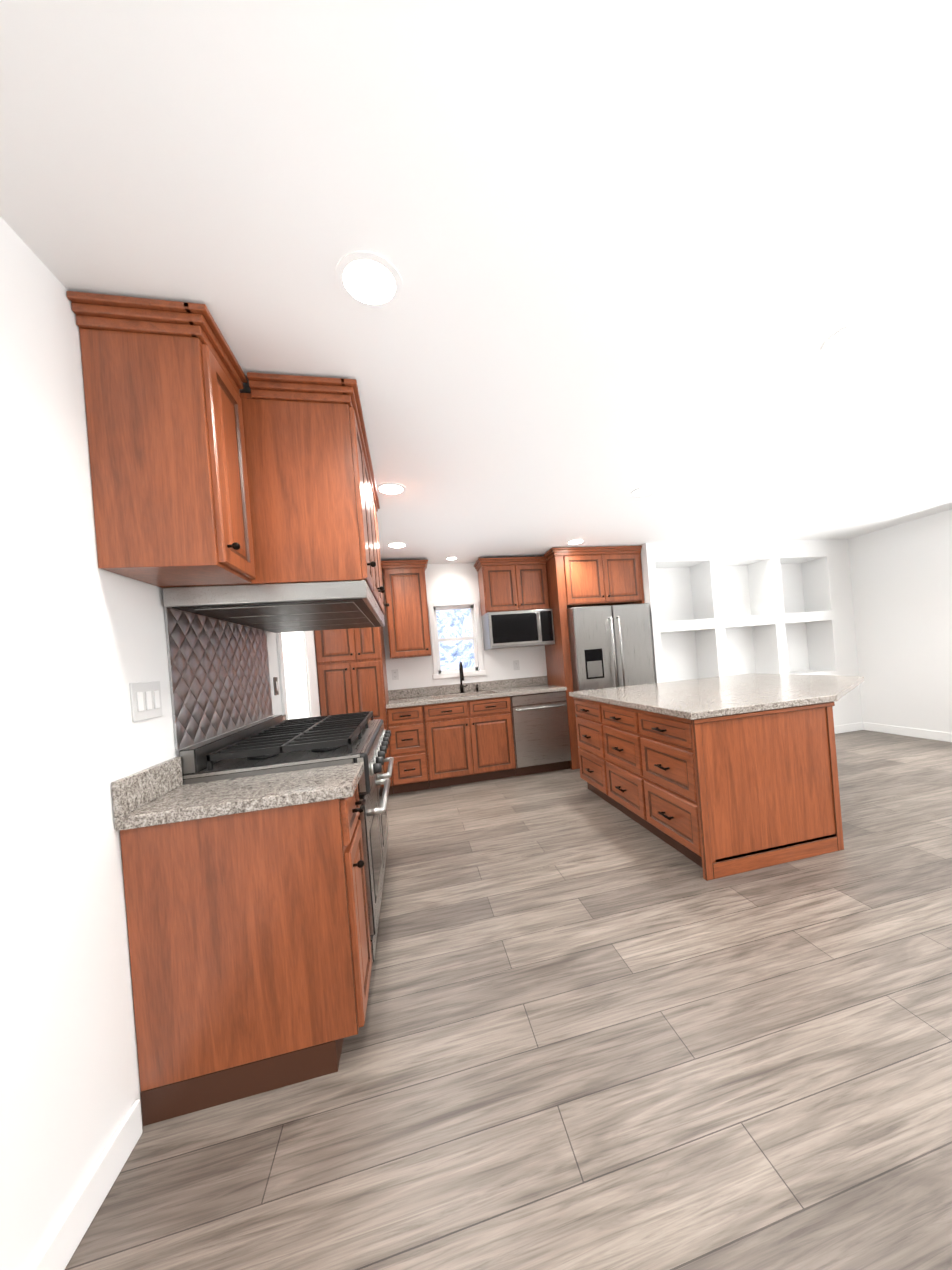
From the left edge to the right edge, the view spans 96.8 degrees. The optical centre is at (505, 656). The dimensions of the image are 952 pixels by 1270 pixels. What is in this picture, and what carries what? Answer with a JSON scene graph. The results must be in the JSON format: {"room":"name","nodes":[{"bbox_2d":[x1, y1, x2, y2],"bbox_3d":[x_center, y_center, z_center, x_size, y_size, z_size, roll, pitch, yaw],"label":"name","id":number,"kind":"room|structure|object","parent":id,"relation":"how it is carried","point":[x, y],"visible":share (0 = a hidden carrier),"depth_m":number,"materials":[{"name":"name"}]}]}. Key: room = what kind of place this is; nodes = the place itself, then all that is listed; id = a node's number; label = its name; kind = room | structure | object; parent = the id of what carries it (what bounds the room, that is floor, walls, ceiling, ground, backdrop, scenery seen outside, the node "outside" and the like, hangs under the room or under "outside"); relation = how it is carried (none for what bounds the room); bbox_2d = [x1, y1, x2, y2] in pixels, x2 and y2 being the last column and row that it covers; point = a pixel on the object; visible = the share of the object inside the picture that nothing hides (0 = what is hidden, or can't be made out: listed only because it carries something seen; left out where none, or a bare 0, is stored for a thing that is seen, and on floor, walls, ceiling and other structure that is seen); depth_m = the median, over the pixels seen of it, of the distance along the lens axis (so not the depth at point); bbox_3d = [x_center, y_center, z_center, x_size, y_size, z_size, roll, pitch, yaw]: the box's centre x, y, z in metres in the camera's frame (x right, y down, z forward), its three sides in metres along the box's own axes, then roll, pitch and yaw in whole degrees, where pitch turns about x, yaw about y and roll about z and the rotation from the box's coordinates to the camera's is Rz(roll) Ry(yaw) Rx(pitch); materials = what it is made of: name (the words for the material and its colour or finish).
{"room":"kitchen","nodes":[
{"label":"kitchen","id":0,"kind":"room"},
{"bbox_2d":[0,216,320,1269],"bbox_3d":[-1.140,0.161,0.859,0.120,2.440,7.990,-5,0,-13],"label":"wall","id":1,"kind":"structure","parent":0,"point":[82,642],"depth_m":1.06,"materials":[{"name":"white paint"}]},
{"bbox_2d":[29,1099,142,1269],"bbox_3d":[-0.575,1.288,-0.900,0.014,0.100,4.350,-5,0,-13],"label":"baseboard","id":2,"kind":"structure","parent":1,"relation":"attached to","point":[65,1238],"depth_m":1.03,"materials":[{"name":"white wood"}]},
{"bbox_2d":[129,681,162,721],"bbox_3d":[-1.202,0.146,1.415,0.010,0.125,0.160,-5,0,-13],"label":"light switch","id":3,"kind":"object","parent":1,"relation":"attached to","point":[146,701],"visible":1,"depth_m":1.40,"materials":[{"name":"white plastic"}]},
{"bbox_2d":[66,291,255,586],"bbox_3d":[-1.080,-0.664,1.406,0.366,0.785,0.342,-5,0,-13],"label":"upper cabinet","id":4,"kind":"object","parent":1,"relation":"attached to","point":[164,380],"visible":1,"depth_m":1.28,"materials":[{"name":"brown wood"}]},
{"bbox_2d":[162,589,272,749],"bbox_3d":[-1.368,0.057,2.107,0.008,0.600,1.120,-5,0,-13],"label":"tile backsplash","id":5,"kind":"structure","parent":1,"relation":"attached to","point":[219,675],"depth_m":1.89,"materials":[{"name":"grey tile"}]},
{"bbox_2d":[161,384,376,595],"bbox_3d":[-0.977,-0.649,1.774,0.730,0.740,0.322,-5,0,-13],"label":"upper cabinet","id":6,"kind":"object","parent":1,"relation":"attached to","point":[314,502],"depth_m":1.65,"materials":[{"name":"brown wood"}]},
{"bbox_2d":[163,580,384,632],"bbox_3d":[-1.050,-0.231,2.244,0.712,0.079,1.278,-5,0,-13],"label":"range hood","id":7,"kind":"object","parent":6,"relation":"attached to","point":[293,607],"visible":1,"depth_m":1.69,"materials":[{"name":"silver metal"}]},
{"bbox_2d":[273,677,278,694],"bbox_3d":[-1.512,0.192,2.779,0.010,0.118,0.075,-5,0,-13],"label":"light switch","id":8,"kind":"object","parent":1,"relation":"attached to","point":[275,682],"visible":0.98,"depth_m":2.77,"materials":[{"name":"silver metal"}]},
{"bbox_2d":[276,631,313,719],"bbox_3d":[-1.672,0.371,3.283,0.138,2.110,0.860,-5,0,-13],"label":"door frame","id":9,"kind":"structure","parent":1,"relation":"attached to","point":[300,675],"depth_m":3.62,"materials":[{"name":"white"}]},
{"bbox_2d":[365,448,384,611],"bbox_3d":[-1.084,-0.640,2.244,0.730,0.740,0.643,-5,0,-13],"label":"upper cabinet","id":10,"kind":"object","parent":1,"relation":"attached to","point":[379,598],"depth_m":2.53,"materials":[{"name":"brown wood"}]},
{"bbox_2d":[377,508,384,614],"bbox_3d":[-1.191,-0.631,2.714,0.730,0.740,0.321,-5,0,-13],"label":"upper cabinet","id":11,"kind":"object","parent":1,"relation":"attached to","point":[377,508],"depth_m":2.89,"materials":[{"name":"brown wood"}]},
{"bbox_2d":[281,632,294,719],"bbox_3d":[-2.610,0.281,4.404,1.170,2.440,0.080,-5,0,-13],"label":"wall","id":12,"kind":"structure","parent":0,"point":[287,671],"depth_m":4.43,"materials":[{"name":"white paint"}]},
{"bbox_2d":[382,563,546,689],"bbox_3d":[1.166,-0.023,5.427,6.433,2.440,0.120,-5,0,-13],"label":"wall","id":13,"kind":"structure","parent":0,"point":[452,582],"depth_m":4.98,"materials":[{"name":"white paint"}]},
{"bbox_2d":[391,669,398,679],"bbox_3d":[-1.258,0.203,4.798,0.075,0.118,0.004,-5,0,-13],"label":"electrical outlet","id":14,"kind":"object","parent":13,"relation":"attached to","point":[395,675],"visible":1,"depth_m":4.80,"materials":[{"name":"white plastic"}]},
{"bbox_2d":[381,560,431,658],"bbox_3d":[-1.089,-0.514,4.669,0.521,1.038,0.366,-5,0,-13],"label":"upper cabinet","id":15,"kind":"object","parent":13,"relation":"attached to","point":[407,609],"visible":0.88,"depth_m":4.53,"materials":[{"name":"brown wood"}]},
{"bbox_2d":[428,600,485,678],"bbox_3d":[-0.586,-0.213,4.997,0.620,0.900,0.115,-5,0,-13],"label":"window","id":16,"kind":"structure","parent":13,"relation":"in","point":[436,652],"depth_m":5.00,"materials":[{"name":"white wood"}]},
{"bbox_2d":[474,557,549,615],"bbox_3d":[0.073,-0.823,4.941,0.802,0.610,0.366,-5,0,-13],"label":"upper cabinet","id":17,"kind":"object","parent":13,"relation":"attached to","point":[513,583],"visible":0.92,"depth_m":4.80,"materials":[{"name":"brown wood"}]},
{"bbox_2d":[481,609,554,649],"bbox_3d":[0.144,-0.316,4.904,0.752,0.405,0.451,-5,0,-13],"label":"microwave","id":18,"kind":"object","parent":17,"relation":"attached to","point":[515,629],"visible":0.98,"depth_m":4.72,"materials":[{"name":"silver metal"}]},
{"bbox_2d":[513,660,519,669],"bbox_3d":[0.132,0.101,5.118,0.075,0.118,0.004,-5,0,-13],"label":"electrical outlet","id":19,"kind":"object","parent":13,"relation":"attached to","point":[516,664],"visible":1,"depth_m":5.12,"materials":[{"name":"white plastic"}]},
{"bbox_2d":[0,0,951,563],"bbox_3d":[1.275,-1.298,1.377,8.233,0.080,8.270,-5,0,-13],"label":"ceiling","id":20,"kind":"structure","parent":0,"point":[666,248],"depth_m":1.13,"materials":[{"name":"white paint"}]},
{"bbox_2d":[335,251,402,309],"bbox_3d":[-0.407,-1.120,1.261,0.194,0.004,0.194,-5,0,-13],"label":"recessed light","id":21,"kind":"object","parent":20,"relation":"in","point":[368,280],"visible":1,"depth_m":1.25,"materials":[{"name":"white"}]},
{"bbox_2d":[376,483,405,494],"bbox_3d":[-0.745,-1.092,2.743,0.194,0.004,0.194,-5,0,-13],"label":"recessed light","id":22,"kind":"object","parent":20,"relation":"in","point":[390,488],"visible":0.9,"depth_m":2.74,"materials":[{"name":"white plastic"}]},
{"bbox_2d":[386,542,406,547],"bbox_3d":[-1.039,-1.067,4.030,0.194,0.004,0.194,-5,0,-13],"label":"recessed light","id":23,"kind":"object","parent":20,"relation":"in","point":[396,545],"visible":1,"depth_m":4.02,"materials":[{"name":"white"}]},
{"bbox_2d":[445,557,457,559],"bbox_3d":[-0.605,-1.102,4.724,0.144,0.004,0.144,-5,0,-13],"label":"recessed light","id":24,"kind":"object","parent":20,"relation":"in","point":[451,558],"visible":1,"depth_m":4.71,"materials":[{"name":"white"}]},
{"bbox_2d":[567,539,584,544],"bbox_3d":[0.739,-1.211,4.439,0.194,0.004,0.194,-5,0,-13],"label":"recessed light","id":25,"kind":"object","parent":20,"relation":"in","point":[575,541],"visible":1,"depth_m":4.43,"materials":[{"name":"white"}]},
{"bbox_2d":[630,486,656,496],"bbox_3d":[1.033,-1.235,3.152,0.194,0.004,0.194,-5,0,-13],"label":"recessed light","id":26,"kind":"object","parent":20,"relation":"in","point":[644,491],"visible":1,"depth_m":3.14,"materials":[{"name":"white"}]},
{"bbox_2d":[821,318,883,355],"bbox_3d":[1.371,-1.263,1.671,0.194,0.004,0.194,-5,0,-13],"label":"recessed light","id":27,"kind":"object","parent":20,"relation":"in","point":[852,337],"visible":1,"depth_m":1.66,"materials":[{"name":"white"}]},
{"bbox_2d":[65,730,951,1269],"bbox_3d":[1.477,1.204,1.376,8.233,0.060,8.270,-5,0,-13],"label":"floor","id":28,"kind":"structure","parent":0,"point":[595,1032],"depth_m":1.28,"materials":[{"name":"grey wood"}]},
{"bbox_2d":[120,785,371,1125],"bbox_3d":[-0.813,0.920,1.472,0.668,0.875,0.326,-5,0,-13],"label":"base cabinet","id":29,"kind":"object","parent":28,"relation":"on","point":[249,942],"visible":0.88,"depth_m":1.30,"materials":[{"name":"brown wood"}]},
{"bbox_2d":[111,757,363,830],"bbox_3d":[-0.858,0.412,1.461,0.655,0.143,0.346,-5,0,-13],"label":"countertop","id":30,"kind":"structure","parent":29,"relation":"on","point":[159,794],"depth_m":1.35,"materials":[{"name":"stone"}]},
{"bbox_2d":[179,711,393,962],"bbox_3d":[-0.950,0.849,2.187,0.711,1.040,1.120,-5,0,-13],"label":"range","id":31,"kind":"object","parent":28,"relation":"on","point":[273,744],"visible":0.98,"depth_m":1.79,"materials":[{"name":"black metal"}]},
{"bbox_2d":[314,626,393,794],"bbox_3d":[-1.551,0.203,4.396,0.652,2.425,0.666,-5,0,-13],"label":"pantry","id":32,"kind":"object","parent":28,"relation":"on","point":[351,670],"visible":0.38,"depth_m":4.11,"materials":[{"name":"brown wood"}]},
{"bbox_2d":[387,705,428,793],"bbox_3d":[-1.038,0.940,4.499,0.355,0.875,0.668,-5,0,-13],"label":"base cabinet","id":33,"kind":"object","parent":28,"relation":"on","point":[407,744],"visible":0.96,"depth_m":4.22,"materials":[{"name":"brown wood"}]},
{"bbox_2d":[423,696,515,788],"bbox_3d":[-0.420,0.890,4.641,0.914,0.875,0.668,-5,0,-13],"label":"base cabinet","id":34,"kind":"object","parent":28,"relation":"on","point":[469,741],"visible":0.92,"depth_m":4.36,"materials":[{"name":"brown wood"}]},
{"bbox_2d":[386,676,566,708],"bbox_3d":[-0.333,0.371,4.677,1.897,0.143,0.655,-5,0,-13],"label":"countertop","id":35,"kind":"structure","parent":34,"relation":"on","point":[398,698],"depth_m":4.83,"materials":[{"name":"stone"}]},
{"bbox_2d":[459,662,467,692],"bbox_3d":[-0.481,0.233,4.846,0.107,0.365,0.215,-5,0,-13],"label":"faucet","id":36,"kind":"object","parent":35,"relation":"on","point":[461,676],"visible":1,"depth_m":4.90,"materials":[{"name":"brown metal"}]},
{"bbox_2d":[510,691,570,775],"bbox_3d":[0.329,0.831,4.808,0.622,0.871,0.679,-5,0,-13],"label":"dishwasher","id":37,"kind":"object","parent":28,"relation":"on","point":[541,732],"visible":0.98,"depth_m":4.53,"materials":[{"name":"silver metal"}]},
{"bbox_2d":[544,546,644,769],"bbox_3d":[1.057,-0.009,4.996,1.084,2.430,0.666,-5,0,-13],"label":"cabinet","id":38,"kind":"object","parent":28,"relation":"on","point":[589,576],"visible":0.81,"depth_m":4.70,"materials":[{"name":"brown wood"}]},
{"bbox_2d":[567,603,654,747],"bbox_3d":[1.150,0.319,4.916,0.910,1.760,0.816,-5,0,-13],"label":"refrigerator","id":39,"kind":"object","parent":28,"relation":"on","point":[610,646],"visible":0.42,"depth_m":4.57,"materials":[{"name":"silver metal"}]},
{"bbox_2d":[573,697,843,880],"bbox_3d":[1.298,0.750,3.198,0.980,0.875,1.716,-5,0,-13],"label":"kitchen island","id":40,"kind":"object","parent":28,"relation":"on","point":[720,796],"visible":0.83,"depth_m":2.42,"materials":[{"name":"brown wood"}]},
{"bbox_2d":[569,673,864,719],"bbox_3d":[1.777,0.253,3.325,2.030,0.038,1.760,-5,0,-13],"label":"island countertop","id":41,"kind":"structure","parent":40,"relation":"on","point":[693,699],"depth_m":2.94,"materials":[{"name":"stone"}]},
{"bbox_2d":[655,563,809,681],"bbox_3d":[2.949,-0.167,5.586,2.875,2.440,0.370,-5,0,-13],"label":"wall","id":42,"kind":"structure","parent":0,"point":[675,603],"depth_m":5.38,"materials":[{"name":"white paint"}]},
{"bbox_2d":[641,539,862,725],"bbox_3d":[3.031,-0.173,5.230,2.875,2.440,0.360,-5,0,-13],"label":"wall","id":43,"kind":"structure","parent":0,"point":[827,617],"depth_m":5.19,"materials":[{"name":"white paint"}]},
{"bbox_2d":[834,722,864,733],"bbox_3d":[3.145,0.991,5.042,2.832,0.100,0.014,-5,0,-13],"label":"baseboard","id":44,"kind":"structure","parent":43,"relation":"attached to","point":[858,726],"depth_m":5.31,"materials":[{"name":"white"}]},
{"bbox_2d":[848,509,951,732],"bbox_3d":[5.226,-0.352,2.324,0.120,2.440,7.990,-5,0,-13],"label":"wall","id":45,"kind":"structure","parent":0,"point":[901,577],"depth_m":4.83,"materials":[{"name":"white paint"}]},
{"bbox_2d":[865,722,951,741],"bbox_3d":[5.349,0.812,1.894,0.014,0.100,7.140,-5,0,-13],"label":"baseboard","id":46,"kind":"structure","parent":45,"relation":"attached to","point":[913,732],"depth_m":4.86,"materials":[{"name":"white wood"}]},
{"label":"outside","id":47,"kind":"structure","parent":0,"visible":0},
{"bbox_2d":[436,609,474,669],"bbox_3d":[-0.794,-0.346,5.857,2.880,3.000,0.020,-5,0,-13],"label":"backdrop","id":48,"kind":"structure","parent":47,"point":[443,661],"depth_m":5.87,"materials":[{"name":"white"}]}
]}

